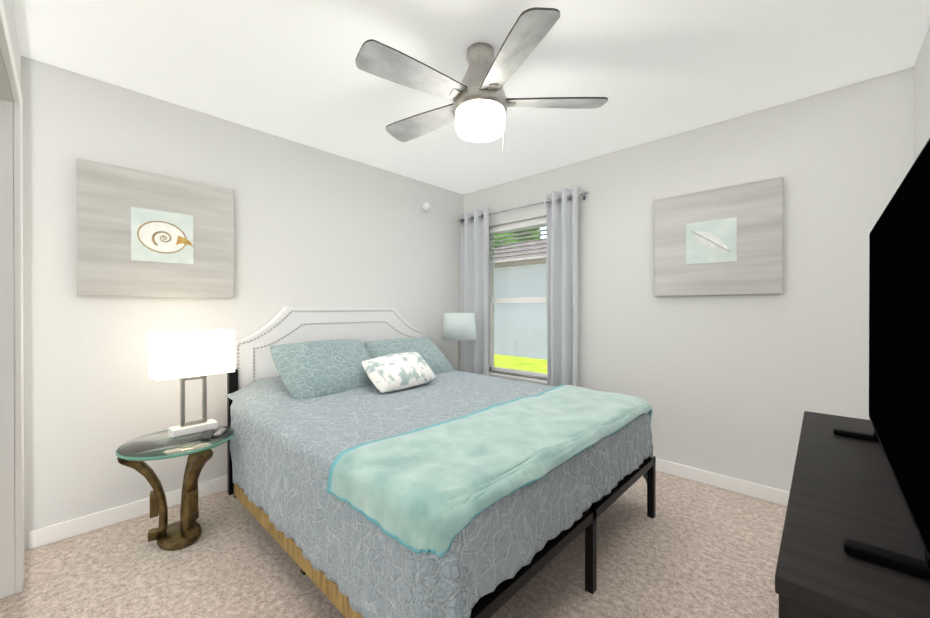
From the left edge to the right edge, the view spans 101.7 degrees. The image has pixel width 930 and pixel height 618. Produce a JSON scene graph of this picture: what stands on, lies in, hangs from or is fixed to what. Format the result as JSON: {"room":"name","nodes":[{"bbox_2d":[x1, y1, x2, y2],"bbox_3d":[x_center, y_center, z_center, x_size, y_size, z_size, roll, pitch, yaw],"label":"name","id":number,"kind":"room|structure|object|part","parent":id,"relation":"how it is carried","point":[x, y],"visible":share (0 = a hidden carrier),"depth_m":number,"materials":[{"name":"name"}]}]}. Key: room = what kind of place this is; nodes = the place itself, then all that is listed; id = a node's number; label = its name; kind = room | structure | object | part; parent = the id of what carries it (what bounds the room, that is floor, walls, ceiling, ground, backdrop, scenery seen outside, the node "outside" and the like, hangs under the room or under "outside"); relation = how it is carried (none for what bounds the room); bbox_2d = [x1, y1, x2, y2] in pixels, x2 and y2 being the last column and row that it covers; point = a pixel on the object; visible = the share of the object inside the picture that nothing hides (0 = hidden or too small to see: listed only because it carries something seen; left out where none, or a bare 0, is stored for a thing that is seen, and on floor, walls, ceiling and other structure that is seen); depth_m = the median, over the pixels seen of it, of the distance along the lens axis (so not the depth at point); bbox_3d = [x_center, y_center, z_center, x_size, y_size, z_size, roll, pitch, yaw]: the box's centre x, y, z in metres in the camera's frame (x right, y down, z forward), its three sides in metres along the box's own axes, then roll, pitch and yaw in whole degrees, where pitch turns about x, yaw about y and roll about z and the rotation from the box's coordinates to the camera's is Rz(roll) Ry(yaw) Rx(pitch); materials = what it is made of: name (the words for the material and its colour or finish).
{"room":"bedroom","nodes":[
{"label":"bedroom","id":0,"kind":"room"},
{"bbox_2d":[0,0,20,365],"bbox_3d":[-1.060,-0.021,0.719,3.205,2.440,0.120,0,0,43],"label":"wall","id":1,"kind":"structure","parent":0,"point":[5,92],"depth_m":1.52,"materials":[{"name":"paint"}]},
{"bbox_2d":[0,0,23,598],"bbox_3d":[-0.951,0.137,0.617,2.904,2.125,0.160,0,0,43],"label":"door frame","id":2,"kind":"structure","parent":1,"relation":"attached to","point":[11,397],"depth_m":1.58,"materials":[{"name":"white"}]},
{"bbox_2d":[21,56,462,550],"bbox_3d":[-1.451,-0.028,2.740,0.140,2.440,4.300,0,0,43],"label":"wall","id":3,"kind":"structure","parent":0,"point":[314,227],"depth_m":2.26,"materials":[{"name":"paint"}]},
{"bbox_2d":[29,476,226,549],"bbox_3d":[-1.100,1.146,3.004,0.014,0.090,3.100,0,0,43],"label":"baseboard","id":4,"kind":"structure","parent":3,"relation":"attached to","point":[46,535],"depth_m":2.07,"materials":[{"name":"white"}]},
{"bbox_2d":[76,158,233,297],"bbox_3d":[-1.785,-0.431,2.246,0.044,0.720,0.725,0,0,43],"label":"artwork","id":5,"kind":"object","parent":3,"relation":"attached to","point":[140,233],"visible":1,"depth_m":2.19,"materials":[{"name":"wood"},{"name":"paper"}]},
{"bbox_2d":[422,202,429,211],"bbox_3d":[-0.381,-1.012,3.742,0.030,0.094,0.094,0,0,43],"label":"smoke detector","id":6,"kind":"object","parent":3,"relation":"attached to","point":[425,206],"visible":0.96,"depth_m":3.72,"materials":[{"name":"white plastic"}]},
{"bbox_2d":[0,471,786,617],"bbox_3d":[-0.236,1.226,1.595,3.485,0.060,4.300,0,0,43],"label":"floor","id":7,"kind":"structure","parent":0,"point":[693,549],"depth_m":1.73,"materials":[{"name":"carpet"}]},
{"bbox_2d":[116,425,233,550],"bbox_3d":[-1.490,0.928,1.975,0.490,0.534,0.490,0,0,43],"label":"nightstand","id":8,"kind":"object","parent":7,"relation":"on","point":[185,531],"visible":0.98,"depth_m":1.91,"materials":[{"name":"brown wood"}]},
{"bbox_2d":[149,329,234,437],"bbox_3d":[-1.504,0.400,2.096,0.170,0.555,0.356,0,0,39],"label":"table lamp","id":9,"kind":"object","parent":8,"relation":"on","point":[183,356],"visible":1,"depth_m":2.04,"materials":[{"name":"white fabric"}]},
{"bbox_3d":[-1.504,0.242,2.096,0.194,0.240,0.367,0,0,43],"label":"lamp shade","id":10,"kind":"part","parent":9,"relation":"part of","materials":[{"name":"white fabric"}]},
{"bbox_2d":[225,307,655,617],"bbox_3d":[-0.235,0.591,2.330,2.170,1.205,1.801,0,0,43],"label":"bed","id":11,"kind":"object","parent":7,"relation":"on","point":[386,462],"visible":1,"depth_m":1.58,"materials":[{"name":"black metal"},{"name":"linen"},{"name":"wood"}]},
{"bbox_2d":[270,339,373,399],"bbox_3d":[-0.894,0.387,2.545,0.407,0.331,0.702,0,0,43],"label":"pillow","id":12,"kind":"object","parent":11,"relation":"on","point":[310,370],"depth_m":2.40,"materials":[{"name":"teal fabric"}]},
{"bbox_3d":[-0.971,0.308,3.072,0.079,0.645,1.630,0,0,43],"label":"headboard","id":13,"kind":"part","parent":11,"relation":"part of","materials":[{"name":"fabric"}]},
{"bbox_2d":[364,338,454,373],"bbox_3d":[-0.442,0.395,3.067,0.420,0.302,0.684,0,0,43],"label":"pillow","id":14,"kind":"object","parent":11,"relation":"on","point":[426,348],"depth_m":3.04,"materials":[{"name":"teal fabric"}]},
{"bbox_2d":[326,385,652,556],"bbox_3d":[0.332,0.596,1.794,0.588,0.171,1.789,0,0,43],"label":"blanket","id":15,"kind":"object","parent":11,"relation":"on","point":[461,486],"depth_m":1.32,"materials":[{"name":"teal fabric"}]},
{"bbox_2d":[442,313,475,370],"bbox_3d":[-0.056,0.614,3.680,0.336,1.150,0.336,0,0,43],"label":"table lamp","id":16,"kind":"object","parent":7,"relation":"on","point":[458,327],"visible":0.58,"depth_m":3.54,"materials":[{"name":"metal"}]},
{"bbox_2d":[775,411,929,617],"bbox_3d":[1.107,0.815,0.982,0.376,0.765,1.355,0,0,43],"label":"dresser","id":17,"kind":"object","parent":7,"relation":"on","point":[842,488],"visible":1,"depth_m":0.73,"materials":[{"name":"black wood"}]},
{"bbox_2d":[833,138,929,579],"bbox_3d":[1.060,0.082,0.910,0.235,0.698,1.120,0,0,43],"label":"tv","id":18,"kind":"object","parent":17,"relation":"on","point":[899,325],"visible":1,"depth_m":0.73,"materials":[{"name":"black plastic"}]},
{"bbox_2d":[11,0,929,194],"bbox_3d":[-0.236,-1.284,1.587,3.485,0.080,4.300,0,0,43],"label":"ceiling","id":19,"kind":"structure","parent":0,"point":[651,70],"depth_m":1.90,"materials":[{"name":"paint"}]},
{"bbox_2d":[355,7,607,141],"bbox_3d":[0.034,-0.984,1.704,1.175,0.519,0.767,0,0,17],"label":"ceiling fan","id":20,"kind":"object","parent":19,"relation":"hanging from","point":[476,110],"visible":1,"depth_m":1.71,"materials":[{"name":"silver metal"}]},
{"bbox_2d":[463,67,913,491],"bbox_3d":[1.193,-0.029,3.103,3.205,2.440,0.140,0,0,43],"label":"wall","id":21,"kind":"structure","parent":0,"point":[735,386],"depth_m":2.43,"materials":[{"name":"paint"}]},
{"bbox_2d":[489,217,546,378],"bbox_3d":[0.572,-0.101,3.679,0.890,1.500,0.075,0,0,43],"label":"window","id":22,"kind":"structure","parent":21,"relation":"in","point":[507,300],"depth_m":3.80,"materials":[{"name":"white"}]},
{"bbox_2d":[489,220,545,263],"bbox_3d":[0.540,-0.639,3.643,0.830,0.345,0.050,0,0,43],"label":"window blinds","id":23,"kind":"object","parent":22,"relation":"attached to","point":[521,227],"visible":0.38,"depth_m":3.65,"materials":[{"name":"white plastic"}]},
{"bbox_2d":[489,372,546,383],"bbox_3d":[0.533,0.664,3.640,0.930,0.030,0.070,0,0,43],"label":"window sill","id":24,"kind":"structure","parent":21,"relation":"attached to","point":[523,378],"depth_m":3.61,"materials":[{"name":"white stone"}]},
{"bbox_2d":[458,186,587,386],"bbox_3d":[0.479,0.074,3.589,1.460,2.180,0.132,0,0,43],"label":"curtains","id":25,"kind":"object","parent":21,"relation":"attached to","point":[562,276],"visible":0.83,"depth_m":3.29,"materials":[{"name":"grey fabric"}]},
{"bbox_2d":[654,177,782,295],"bbox_3d":[1.654,-0.445,2.530,0.720,0.705,0.049,0,0,43],"label":"art","id":26,"kind":"object","parent":21,"relation":"attached to","point":[728,240],"visible":0.98,"depth_m":2.48,"materials":[{"name":"wood"},{"name":"canvas"}]},
{"bbox_2d":[656,458,789,505],"bbox_3d":[1.140,1.146,3.051,3.205,0.090,0.014,0,0,43],"label":"baseboard","id":27,"kind":"structure","parent":21,"relation":"attached to","point":[762,492],"depth_m":2.50,"materials":[{"name":"white"}]},
{"bbox_2d":[914,26,929,161],"bbox_3d":[0.980,-0.020,0.442,0.140,2.440,4.300,0,0,43],"label":"wall","id":28,"kind":"structure","parent":0,"point":[921,101],"depth_m":1.78,"materials":[{"name":"paint"}]},
{"label":"outside","id":29,"kind":"structure","parent":0,"visible":0},
{"bbox_2d":[494,354,546,373],"bbox_3d":[3.743,1.528,9.594,26.000,0.120,12.790,0,0,43],"label":"lawn","id":30,"kind":"structure","parent":29,"point":[519,366],"depth_m":10.18,"materials":[{"name":"green plant"}]},
{"bbox_2d":[494,228,540,247],"bbox_3d":[2.492,-1.587,18.129,3.036,6.041,2.481,0,0,43],"label":"tree","id":31,"kind":"object","parent":30,"relation":"on","point":[526,239],"depth_m":17.52,"materials":[{"name":"green plant"}]},
{"bbox_2d":[494,263,546,359],"bbox_3d":[1.663,-0.002,11.755,24.000,2.915,0.300,0,0,43],"label":"house wall","id":32,"kind":"structure","parent":30,"relation":"on","point":[531,341],"depth_m":11.50,"materials":[{"name":"grey paint"}]},
{"bbox_2d":[494,240,545,267],"bbox_3d":[2.779,-2.243,12.928,24.000,1.900,4.250,0,0,43],"label":"roof","id":33,"kind":"structure","parent":32,"relation":"on","point":[527,262],"depth_m":12.07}
]}

